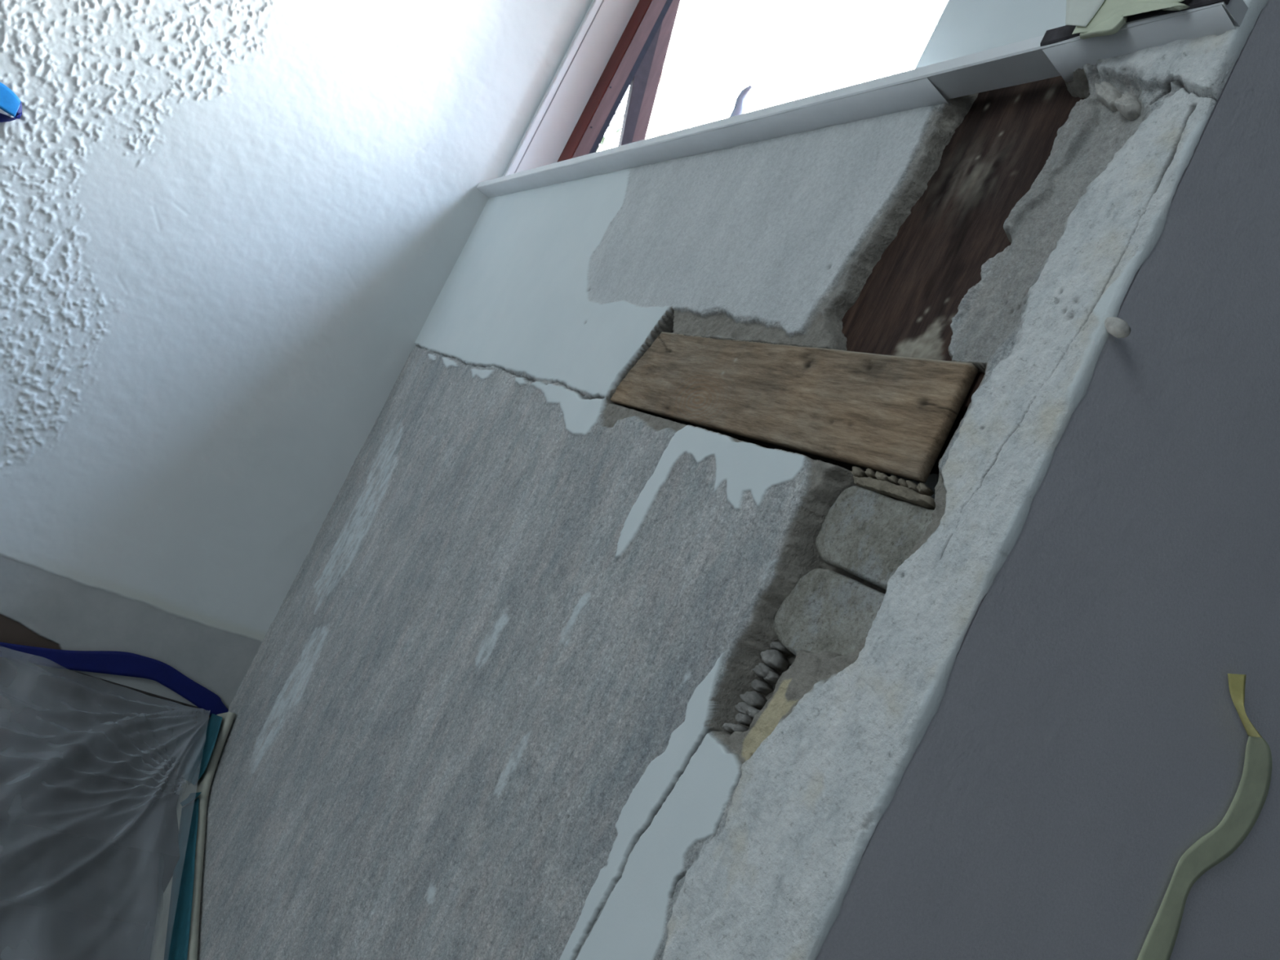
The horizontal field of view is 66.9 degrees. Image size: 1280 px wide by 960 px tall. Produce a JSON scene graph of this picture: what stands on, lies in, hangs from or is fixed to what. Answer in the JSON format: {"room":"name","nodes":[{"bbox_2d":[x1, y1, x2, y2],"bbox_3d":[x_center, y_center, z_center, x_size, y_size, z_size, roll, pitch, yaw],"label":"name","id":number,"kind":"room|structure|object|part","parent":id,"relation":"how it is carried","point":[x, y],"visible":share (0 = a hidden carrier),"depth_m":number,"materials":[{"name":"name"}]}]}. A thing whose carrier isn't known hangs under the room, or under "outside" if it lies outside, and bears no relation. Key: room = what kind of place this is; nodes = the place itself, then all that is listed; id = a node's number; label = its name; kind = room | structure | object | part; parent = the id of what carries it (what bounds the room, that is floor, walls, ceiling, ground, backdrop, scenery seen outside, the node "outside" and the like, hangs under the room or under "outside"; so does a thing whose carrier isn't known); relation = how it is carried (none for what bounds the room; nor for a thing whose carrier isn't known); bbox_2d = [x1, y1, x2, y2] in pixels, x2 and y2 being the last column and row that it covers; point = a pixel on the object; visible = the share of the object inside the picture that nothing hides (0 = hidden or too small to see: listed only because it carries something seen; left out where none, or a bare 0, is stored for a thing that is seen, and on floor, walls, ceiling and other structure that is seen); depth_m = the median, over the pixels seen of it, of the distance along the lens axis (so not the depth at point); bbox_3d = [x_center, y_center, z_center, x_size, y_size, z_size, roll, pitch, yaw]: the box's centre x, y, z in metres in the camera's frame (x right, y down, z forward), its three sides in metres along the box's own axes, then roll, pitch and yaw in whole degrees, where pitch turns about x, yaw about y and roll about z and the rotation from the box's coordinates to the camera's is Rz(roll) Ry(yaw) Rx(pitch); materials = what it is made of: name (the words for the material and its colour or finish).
{"room":"room under renovation","nodes":[
{"label":"room under renovation","id":0,"kind":"room"},
{"bbox_2d":[0,751,179,959],"bbox_3d":[-0.437,1.269,-0.408,6.000,1.100,4.440,28,-3,-30],"label":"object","id":1,"kind":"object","parent":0,"point":[86,864],"depth_m":1.52,"materials":[{"name":"clear plastic"}]},
{"bbox_2d":[0,657,210,803],"bbox_3d":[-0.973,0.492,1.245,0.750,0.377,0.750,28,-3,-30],"label":"plastic sheet","id":2,"kind":"object","parent":1,"relation":"on","point":[175,711],"visible":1,"depth_m":1.62,"materials":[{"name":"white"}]},
{"bbox_2d":[0,642,228,715],"bbox_3d":[-0.931,0.323,1.667,0.471,0.084,0.004,28,-3,-30],"label":"tape","id":3,"kind":"object","parent":2,"relation":"attached to","point":[108,662],"visible":0.96,"depth_m":1.68,"materials":[{"name":"blue plastic"}]},
{"bbox_2d":[182,713,222,785],"bbox_3d":[-0.771,0.478,1.711,0.002,0.139,0.126,28,-3,-31],"label":"tape","id":4,"kind":"object","parent":2,"relation":"attached to","point":[198,761],"visible":1,"depth_m":1.71,"materials":[{"name":"teal plastic"}]},
{"bbox_2d":[0,0,592,795],"bbox_3d":[-1.820,-0.842,1.067,3.628,3.800,0.203,28,-3,-30],"label":"wall","id":5,"kind":"structure","parent":0,"point":[229,229],"depth_m":1.66,"materials":[{"name":"white paint"}]},
{"bbox_2d":[0,82,22,122],"bbox_3d":[-0.981,-0.566,1.450,0.096,0.075,0.014,28,-3,-30],"label":"tape","id":6,"kind":"object","parent":5,"relation":"attached to","point":[10,103],"visible":1,"depth_m":1.46,"materials":[{"name":"blue plastic"}]},
{"bbox_2d":[197,0,1267,959],"bbox_3d":[-0.111,0.022,1.345,0.254,3.800,1.626,28,-3,-30],"label":"wall","id":7,"kind":"structure","parent":0,"point":[484,711],"depth_m":0.90,"materials":[{"name":"paint"}]},
{"bbox_2d":[164,797,199,959],"bbox_3d":[-0.699,0.645,1.475,0.001,0.175,0.484,28,-3,-30],"label":"tape","id":8,"kind":"object","parent":7,"relation":"attached to","point":[176,946],"visible":0.99,"depth_m":1.50,"materials":[{"name":"teal plastic"}]},
{"bbox_2d":[180,791,201,806],"bbox_3d":[-0.768,0.542,1.655,0.004,0.074,0.108,28,-3,-26],"label":"tape","id":9,"kind":"object","parent":7,"relation":"attached to","point":[192,797],"visible":1,"depth_m":1.65,"materials":[{"name":"plastic"}]},
{"bbox_2d":[150,711,235,959],"bbox_3d":[-0.699,0.613,1.518,0.013,0.358,0.613,28,-3,-30],"label":"baseboard","id":10,"kind":"structure","parent":7,"relation":"attached to","point":[203,784],"depth_m":1.55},
{"bbox_2d":[721,722,735,733],"bbox_3d":[0.070,0.187,0.730,0.017,0.008,0.013,28,-3,-30],"label":"rubble stone","id":11,"kind":"object","parent":7,"relation":"on","point":[726,726],"visible":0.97,"depth_m":0.73,"materials":[{"name":"grey stone"}]},
{"bbox_2d":[735,712,752,726],"bbox_3d":[0.080,0.181,0.730,0.016,0.008,0.012,28,-3,-30],"label":"rubble stone","id":12,"kind":"object","parent":11,"relation":"on","point":[744,719],"visible":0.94,"depth_m":0.72,"materials":[{"name":"grey stone"}]},
{"bbox_2d":[747,706,759,718],"bbox_3d":[0.088,0.176,0.728,0.017,0.008,0.011,28,-3,-30],"label":"rubble stone","id":13,"kind":"object","parent":12,"relation":"on","point":[752,711],"visible":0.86,"depth_m":0.72,"materials":[{"name":"grey stone"}]},
{"bbox_2d":[730,724,748,732],"bbox_3d":[0.076,0.187,0.723,0.017,0.006,0.011,28,-3,-30],"label":"rubble stone","id":14,"kind":"object","parent":7,"relation":"on","point":[736,727],"visible":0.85,"depth_m":0.72,"materials":[{"name":"grey stone"}]},
{"bbox_2d":[734,702,759,715],"bbox_3d":[0.082,0.175,0.739,0.016,0.009,0.015,28,-3,-30],"label":"rubble stone","id":15,"kind":"object","parent":7,"relation":"in","point":[742,707],"visible":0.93,"depth_m":0.73,"materials":[{"name":"grey stone"}]},
{"bbox_2d":[739,691,767,710],"bbox_3d":[0.086,0.167,0.742,0.017,0.012,0.021,28,-3,-30],"label":"rubble stone","id":16,"kind":"object","parent":7,"relation":"in","point":[753,699],"visible":1,"depth_m":0.74,"materials":[{"name":"grey stone"}]},
{"bbox_2d":[753,662,778,678],"bbox_3d":[0.096,0.148,0.750,0.017,0.011,0.016,28,-3,-30],"label":"rubble stone","id":17,"kind":"object","parent":16,"relation":"on","point":[762,670],"visible":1,"depth_m":0.74,"materials":[{"name":"grey stone"}]},
{"bbox_2d":[763,671,780,684],"bbox_3d":[0.102,0.152,0.748,0.016,0.009,0.015,28,-3,-30],"label":"rubble stone","id":18,"kind":"object","parent":17,"relation":"on","point":[772,677],"visible":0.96,"depth_m":0.74,"materials":[{"name":"grey stone"}]},
{"bbox_2d":[760,648,789,669],"bbox_3d":[0.102,0.137,0.746,0.017,0.014,0.022,28,-3,-30],"label":"rubble stone","id":19,"kind":"object","parent":17,"relation":"on","point":[775,659],"visible":1,"depth_m":0.74,"materials":[{"name":"grey stone"}]},
{"bbox_2d":[769,641,791,654],"bbox_3d":[0.108,0.130,0.751,0.017,0.008,0.014,28,-3,-30],"label":"rubble stone","id":20,"kind":"object","parent":19,"relation":"on","point":[777,646],"visible":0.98,"depth_m":0.75,"materials":[{"name":"grey stone"}]},
{"bbox_2d":[751,679,773,694],"bbox_3d":[0.092,0.161,0.759,0.016,0.010,0.021,28,-3,-30],"label":"rubble stone","id":21,"kind":"object","parent":7,"relation":"in","point":[759,686],"visible":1,"depth_m":0.75,"materials":[{"name":"grey stone"}]},
{"bbox_2d":[610,332,979,483],"bbox_3d":[0.101,-0.086,0.897,0.012,0.091,0.496,28,-3,-30],"label":"wooden board","id":22,"kind":"object","parent":7,"relation":"attached to","point":[895,415],"visible":1,"depth_m":0.81,"materials":[{"name":"brown wood"}]},
{"bbox_2d":[773,568,884,656],"bbox_3d":[0.145,0.106,0.710,0.026,0.070,0.118,28,-3,-30],"label":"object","id":23,"kind":"object","parent":7,"relation":"in","point":[826,610],"visible":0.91,"depth_m":0.71,"materials":[{"name":"grey stone"}]},
{"bbox_2d":[815,466,935,590],"bbox_3d":[0.177,0.037,0.712,0.034,0.080,0.113,28,-3,-30],"label":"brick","id":24,"kind":"object","parent":23,"relation":"on","point":[866,534],"depth_m":0.70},
{"bbox_3d":[0.191,0.008,0.716,0.034,0.016,0.085,28,-3,-30],"label":"mortar strip","id":25,"kind":"part","parent":24,"relation":"part of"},
{"bbox_2d":[476,0,1248,197],"bbox_3d":[0.324,-0.740,1.305,0.297,0.855,1.429,28,-3,-30],"label":"window","id":26,"kind":"structure","parent":7,"relation":"in","point":[619,45],"depth_m":1.22,"materials":[{"name":"paint"}]},
{"bbox_3d":[-0.006,-0.859,1.856,0.027,0.798,0.067,28,-3,-30],"label":"frame","id":27,"kind":"part","parent":26,"relation":"part of","materials":[{"name":"brown wood"}]},
{"bbox_3d":[0.116,-0.456,1.251,0.017,0.123,0.024,28,-3,-30],"label":"handle","id":28,"kind":"part","parent":26,"relation":"part of","materials":[{"name":"grey paint"}]},
{"bbox_2d":[1065,0,1189,39],"bbox_3d":[0.325,-0.326,0.653,0.009,0.053,0.110,28,-3,-30],"label":"tape","id":29,"kind":"object","parent":26,"relation":"attached to","point":[1091,18],"visible":1,"depth_m":0.66,"materials":[{"name":"beige paper"}]},
{"bbox_2d":[841,75,1086,412],"bbox_3d":[0.221,-0.213,0.848,0.014,0.293,0.460,28,-3,-30],"label":"timber post","id":30,"kind":"object","parent":7,"relation":"attached to","point":[908,304],"visible":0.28,"depth_m":0.78,"materials":[{"name":"brown wood"}]},
{"bbox_2d":[1094,81,1121,111],"bbox_3d":[0.331,-0.273,0.687,0.019,0.024,0.028,28,-3,-30],"label":"chunk","id":31,"kind":"object","parent":7,"relation":"on","point":[1106,93],"visible":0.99,"depth_m":0.68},
{"bbox_2d":[1104,316,1130,337],"bbox_3d":[0.290,-0.094,0.591,0.010,0.012,0.017,28,-3,-30],"label":"chunk","id":32,"kind":"object","parent":7,"relation":"attached to","point":[1117,327],"visible":1,"depth_m":0.59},
{"bbox_2d":[1114,92,1141,120],"bbox_3d":[0.336,-0.256,0.665,0.018,0.018,0.019,28,-3,-30],"label":"chunk","id":33,"kind":"object","parent":7,"relation":"on","point":[1128,105],"visible":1,"depth_m":0.66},
{"bbox_2d":[815,0,1279,959],"bbox_3d":[1.136,0.633,1.212,2.498,3.800,0.011,28,-3,-30],"label":"wall","id":34,"kind":"structure","parent":0,"point":[1086,731],"depth_m":0.65,"materials":[{"name":"grey paint"}]},
{"bbox_2d":[1137,673,1271,959],"bbox_3d":[0.431,0.282,0.744,0.119,0.262,0.010,28,-3,-30],"label":"tape","id":35,"kind":"object","parent":34,"relation":"attached to","point":[1247,803],"visible":1,"depth_m":0.75,"materials":[{"name":"green plastic"}]},
{"label":"outside","id":36,"kind":"structure","parent":0,"visible":0},
{"bbox_2d":[595,62,700,151],"bbox_3d":[-0.401,-1.567,5.233,0.699,1.949,0.862,26,-3,6],"label":"bush","id":37,"kind":"object","parent":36,"point":[672,121],"visible":0.02,"depth_m":5.44,"materials":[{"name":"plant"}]},
{"bbox_3d":[-0.297,-1.486,5.323,0.093,1.902,0.073,25,-3,32],"label":"stem","id":38,"kind":"part","parent":37,"relation":"part of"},
{"bbox_3d":[-0.186,-1.427,5.398,0.247,1.904,0.100,28,-3,-30],"label":"stem","id":39,"kind":"part","parent":37,"relation":"part of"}
]}

